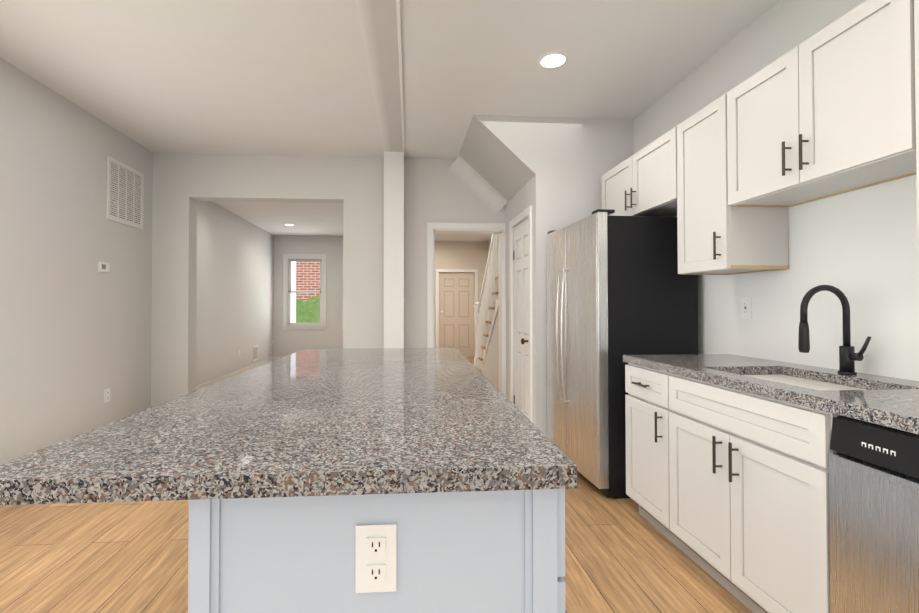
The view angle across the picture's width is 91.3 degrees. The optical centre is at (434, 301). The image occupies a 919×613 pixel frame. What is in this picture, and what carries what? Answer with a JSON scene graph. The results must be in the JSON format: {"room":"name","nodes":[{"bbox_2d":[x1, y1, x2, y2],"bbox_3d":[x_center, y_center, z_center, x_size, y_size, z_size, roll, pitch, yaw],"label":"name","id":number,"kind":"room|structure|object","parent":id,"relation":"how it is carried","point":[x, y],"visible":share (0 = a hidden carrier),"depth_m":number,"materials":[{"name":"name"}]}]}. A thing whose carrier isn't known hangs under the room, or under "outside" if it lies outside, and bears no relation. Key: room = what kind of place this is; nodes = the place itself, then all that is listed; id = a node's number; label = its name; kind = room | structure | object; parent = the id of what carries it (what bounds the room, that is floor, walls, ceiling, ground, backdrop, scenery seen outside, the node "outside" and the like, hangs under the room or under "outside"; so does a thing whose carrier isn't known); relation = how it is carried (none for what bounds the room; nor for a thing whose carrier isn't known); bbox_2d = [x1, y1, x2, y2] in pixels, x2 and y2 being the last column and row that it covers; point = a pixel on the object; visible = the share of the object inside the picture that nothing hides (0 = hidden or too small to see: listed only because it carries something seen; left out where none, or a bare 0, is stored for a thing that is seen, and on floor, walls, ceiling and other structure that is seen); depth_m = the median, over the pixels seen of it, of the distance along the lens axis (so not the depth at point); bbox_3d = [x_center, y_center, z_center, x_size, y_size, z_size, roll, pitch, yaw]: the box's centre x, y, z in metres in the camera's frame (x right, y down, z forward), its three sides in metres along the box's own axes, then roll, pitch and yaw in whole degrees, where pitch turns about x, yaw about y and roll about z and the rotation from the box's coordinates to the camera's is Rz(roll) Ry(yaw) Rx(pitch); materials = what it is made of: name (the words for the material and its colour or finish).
{"room":"kitchen","nodes":[
{"label":"kitchen","id":0,"kind":"room"},
{"bbox_2d":[0,57,152,464],"bbox_3d":[-2.691,-0.180,0.965,0.150,2.780,7.550,0,-1,-4],"label":"wall","id":1,"kind":"structure","parent":0,"point":[75,332],"depth_m":3.37,"materials":[{"name":"grey paint"}]},
{"bbox_2d":[98,262,109,271],"bbox_3d":[-2.808,-0.293,3.811,0.022,0.080,0.110,0,-1,-4],"label":"thermostat","id":2,"kind":"object","parent":1,"relation":"attached to","point":[103,266],"visible":0.89,"depth_m":3.79,"materials":[{"name":"white plastic"}]},
{"bbox_2d":[104,388,109,402],"bbox_3d":[-2.820,0.808,3.866,0.008,0.118,0.072,0,-1,-4],"label":"outlet","id":3,"kind":"object","parent":1,"relation":"attached to","point":[106,395],"visible":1,"depth_m":3.86,"materials":[{"name":"white plastic"}]},
{"bbox_2d":[107,156,143,228],"bbox_3d":[-2.835,-0.981,4.126,0.012,0.545,0.525,0,-1,-4],"label":"air vent","id":4,"kind":"object","parent":1,"relation":"in","point":[125,188],"visible":1,"depth_m":4.10,"materials":[{"name":"white metal"}]},
{"bbox_2d":[196,201,273,385],"bbox_3d":[-3.439,-0.096,7.353,0.150,2.780,5.300,0,-1,-4],"label":"wall","id":5,"kind":"structure","parent":0,"point":[234,297],"depth_m":7.40,"materials":[{"name":"grey paint"}]},
{"bbox_2d":[196,357,273,389],"bbox_3d":[-3.352,1.235,7.266,0.014,0.115,5.150,0,-1,-4],"label":"baseboard","id":6,"kind":"structure","parent":5,"relation":"attached to","point":[242,370],"depth_m":7.59,"materials":[{"name":"white wood"}]},
{"bbox_2d":[252,345,257,361],"bbox_3d":[-3.450,0.990,8.621,0.010,0.300,0.340,0,-1,-4],"label":"air vent","id":7,"kind":"object","parent":5,"relation":"in","point":[254,352],"visible":0.93,"depth_m":8.57,"materials":[{"name":"white"}]},
{"bbox_2d":[273,235,342,356],"bbox_3d":[-2.167,-0.061,10.025,3.070,2.780,0.150,0,-1,-4],"label":"wall","id":8,"kind":"structure","parent":0,"point":[286,342],"depth_m":9.91,"materials":[{"name":"grey paint"}]},
{"bbox_2d":[282,254,326,328],"bbox_3d":[-2.868,-0.217,9.949,0.970,1.660,0.185,0,-1,-4],"label":"room window","id":9,"kind":"structure","parent":8,"relation":"in","point":[287,260],"depth_m":9.90,"materials":[{"name":"white wood"}]},
{"bbox_2d":[151,152,504,406],"bbox_3d":[-0.645,-0.130,4.806,4.780,2.780,0.180,0,-1,-4],"label":"wall","id":10,"kind":"structure","parent":0,"point":[436,190],"depth_m":4.69,"materials":[{"name":"grey paint"}]},
{"bbox_2d":[427,222,505,395],"bbox_3d":[0.356,0.212,4.864,0.890,2.098,0.198,0,-1,-4],"label":"door frame","id":11,"kind":"structure","parent":10,"relation":"attached to","point":[433,228],"depth_m":4.79,"materials":[{"name":"white wood"}]},
{"bbox_2d":[0,357,752,612],"bbox_3d":[-0.758,1.312,4.117,5.400,0.120,13.600,0,-1,-4],"label":"floor","id":12,"kind":"structure","parent":0,"point":[622,555],"depth_m":2.12,"materials":[{"name":"brown wood"}]},
{"bbox_2d":[188,492,564,612],"bbox_3d":[-0.125,0.782,1.899,0.752,0.880,2.227,0,-1,-4],"label":"kitchen island","id":13,"kind":"object","parent":12,"relation":"on","point":[477,552],"depth_m":0.80,"materials":[{"name":"blue paint"}]},
{"bbox_2d":[0,348,576,504],"bbox_3d":[-0.311,0.322,1.901,1.074,0.040,2.300,0,-1,-4],"label":"island countertop","id":14,"kind":"structure","parent":13,"relation":"on","point":[305,424],"depth_m":0.92,"materials":[{"name":"grey stone"}]},
{"bbox_2d":[355,523,395,592],"bbox_3d":[-0.104,0.456,0.796,0.072,0.118,0.008,0,-1,-4],"label":"outlet","id":15,"kind":"object","parent":13,"relation":"attached to","point":[375,565],"visible":1,"depth_m":0.80,"materials":[{"name":"white plastic"}]},
{"bbox_2d":[473,234,498,389],"bbox_3d":[1.175,-0.325,6.307,0.866,3.210,2.560,0,-1,-4],"label":"staircase","id":16,"kind":"structure","parent":12,"relation":"on","point":[486,322],"depth_m":6.45,"materials":[{"name":"white wood"}]},
{"bbox_2d":[546,209,697,498],"bbox_3d":[1.275,0.333,3.268,0.768,1.815,0.908,0,-1,-4],"label":"fridge","id":17,"kind":"object","parent":12,"relation":"on","point":[618,287],"visible":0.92,"depth_m":2.85,"materials":[{"name":"silver metal"}]},
{"bbox_2d":[623,358,658,529],"bbox_3d":[1.448,0.789,2.392,0.642,0.880,0.489,0,-1,-4],"label":"base cabinet","id":18,"kind":"object","parent":12,"relation":"on","point":[642,475],"depth_m":2.45,"materials":[{"name":"grey wood"}]},
{"bbox_2d":[655,366,918,612],"bbox_3d":[1.488,0.781,1.831,0.642,0.880,0.881,0,-1,-4],"label":"base cabinet","id":19,"kind":"object","parent":12,"relation":"on","point":[727,471],"depth_m":1.71,"materials":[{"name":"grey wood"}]},
{"bbox_2d":[623,354,918,433],"bbox_3d":[1.560,0.314,0.770,0.650,0.052,3.766,0,-1,-4],"label":"countertop","id":20,"kind":"structure","parent":19,"relation":"on","point":[895,405],"depth_m":1.65,"materials":[{"name":"grey stone"}]},
{"bbox_2d":[798,285,870,374],"bbox_3d":[1.638,0.115,1.843,0.238,0.372,0.120,0,-1,-4],"label":"faucet","id":21,"kind":"object","parent":20,"relation":"on","point":[848,356],"visible":1,"depth_m":1.86,"materials":[{"name":"black metal"}]},
{"bbox_2d":[0,0,779,241],"bbox_3d":[-0.758,-1.588,4.155,5.400,0.120,13.600,0,-1,-4],"label":"ceiling","id":22,"kind":"structure","parent":0,"point":[271,77],"depth_m":2.94,"materials":[{"name":"paint"}]},
{"bbox_2d":[355,0,404,152],"bbox_3d":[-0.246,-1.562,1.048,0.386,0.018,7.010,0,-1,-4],"label":"ceiling beam","id":23,"kind":"structure","parent":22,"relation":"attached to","point":[380,24],"depth_m":2.89,"materials":[{"name":"paint"}]},
{"bbox_2d":[538,52,568,67],"bbox_3d":[0.758,-1.540,2.869,0.194,0.006,0.194,0,-1,-4],"label":"recessed light","id":24,"kind":"object","parent":22,"relation":"in","point":[552,60],"visible":1,"depth_m":2.85,"materials":[{"name":"white plastic"}]},
{"bbox_2d":[384,152,403,347],"bbox_3d":[-0.420,-0.132,4.631,0.200,2.780,0.200,0,-1,-4],"label":"pillar","id":25,"kind":"structure","parent":0,"point":[393,249],"depth_m":4.54,"materials":[{"name":"white paint"}]},
{"bbox_2d":[435,241,487,356],"bbox_3d":[0.394,-0.051,10.810,2.150,2.780,0.150,0,-1,-4],"label":"wall","id":26,"kind":"structure","parent":0,"point":[459,255],"depth_m":10.77,"materials":[{"name":"beige paint"}]},
{"bbox_2d":[439,273,473,356],"bbox_3d":[0.526,0.317,10.784,0.852,2.028,0.111,0,-1,-4],"label":"front door","id":27,"kind":"structure","parent":26,"relation":"in","point":[456,311],"depth_m":10.80,"materials":[{"name":"beige wood"}]},
{"bbox_2d":[436,269,477,354],"bbox_3d":[0.530,0.280,10.731,1.010,2.115,0.018,0,-1,-4],"label":"door frame","id":28,"kind":"structure","parent":26,"relation":"attached to","point":[437,293],"depth_m":10.70,"materials":[{"name":"white wood"}]},
{"bbox_2d":[448,115,535,214],"bbox_3d":[0.487,-1.232,4.252,0.622,0.590,1.115,0,-1,-4],"label":"staircase underside","id":29,"kind":"structure","parent":0,"point":[492,167],"depth_m":4.01,"materials":[{"name":"grey paint"}]},
{"bbox_2d":[505,117,548,435],"bbox_3d":[0.857,-0.137,4.264,0.120,2.780,1.115,0,-1,-4],"label":"wall","id":30,"kind":"structure","parent":0,"point":[535,193],"depth_m":3.72,"materials":[{"name":"grey paint"}]},
{"bbox_2d":[513,218,527,417],"bbox_3d":[0.797,0.250,4.180,0.111,1.988,0.610,0,-1,-4],"label":"closet door","id":31,"kind":"structure","parent":30,"relation":"in","point":[520,255],"depth_m":4.22,"materials":[{"name":"grey wood"}]},
{"bbox_2d":[509,206,532,422],"bbox_3d":[0.794,0.220,4.180,0.018,2.065,0.745,0,-1,-4],"label":"trim","id":32,"kind":"structure","parent":30,"relation":"attached to","point":[524,214],"depth_m":3.86,"materials":[{"name":"white wood"}]},
{"bbox_2d":[549,117,633,230],"bbox_3d":[1.312,-0.143,3.798,0.720,2.780,0.120,0,-1,-4],"label":"wall","id":33,"kind":"structure","parent":0,"point":[577,159],"depth_m":3.74,"materials":[{"name":"grey paint"}]},
{"bbox_2d":[633,0,918,380],"bbox_3d":[1.927,-0.176,1.296,0.150,2.780,7.550,0,-1,-4],"label":"wall","id":34,"kind":"structure","parent":0,"point":[859,248],"depth_m":2.12,"materials":[{"name":"grey paint"}]},
{"bbox_2d":[601,127,676,216],"bbox_3d":[1.534,-0.816,3.157,0.365,0.430,0.998,0,-1,-4],"label":"upper cabinet","id":35,"kind":"object","parent":34,"relation":"attached to","point":[642,182],"visible":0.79,"depth_m":3.01,"materials":[{"name":"grey wood"}]},
{"bbox_2d":[677,94,788,274],"bbox_3d":[1.584,-0.601,2.449,0.365,0.880,0.404,0,-1,-4],"label":"upper cabinet","id":36,"kind":"object","parent":34,"relation":"attached to","point":[717,234],"visible":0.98,"depth_m":2.33,"materials":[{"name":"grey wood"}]},
{"bbox_2d":[741,297,751,318],"bbox_3d":[1.758,0.036,2.533,0.010,0.120,0.075,0,-1,-4],"label":"outlet","id":37,"kind":"object","parent":34,"relation":"attached to","point":[746,307],"visible":1,"depth_m":2.53,"materials":[{"name":"white plastic"}]},
{"bbox_2d":[727,0,915,206],"bbox_3d":[1.628,-0.763,1.839,0.365,0.570,0.812,0,-1,-4],"label":"upper cabinet","id":38,"kind":"object","parent":34,"relation":"attached to","point":[828,111],"visible":0.94,"depth_m":1.72,"materials":[{"name":"grey wood"}]},
{"bbox_2d":[914,0,918,244],"bbox_3d":[1.672,-0.617,1.217,0.365,0.880,0.418,0,-1,-4],"label":"upper cabinet","id":39,"kind":"object","parent":34,"relation":"attached to","point":[916,18],"visible":1,"depth_m":1.41,"materials":[{"name":"grey wood"}]},
{"bbox_2d":[828,416,918,612],"bbox_3d":[1.363,0.777,1.077,0.305,0.860,0.596,0,-1,-4],"label":"dishwasher","id":40,"kind":"object","parent":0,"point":[874,512],"visible":1,"depth_m":1.24,"materials":[{"name":"silver metal"}]},
{"label":"outside","id":41,"kind":"structure","parent":0,"visible":0},
{"bbox_2d":[290,261,319,322],"bbox_3d":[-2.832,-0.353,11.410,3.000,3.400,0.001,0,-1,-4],"label":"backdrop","id":42,"kind":"structure","parent":41,"point":[305,307],"depth_m":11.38,"materials":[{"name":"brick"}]}
]}

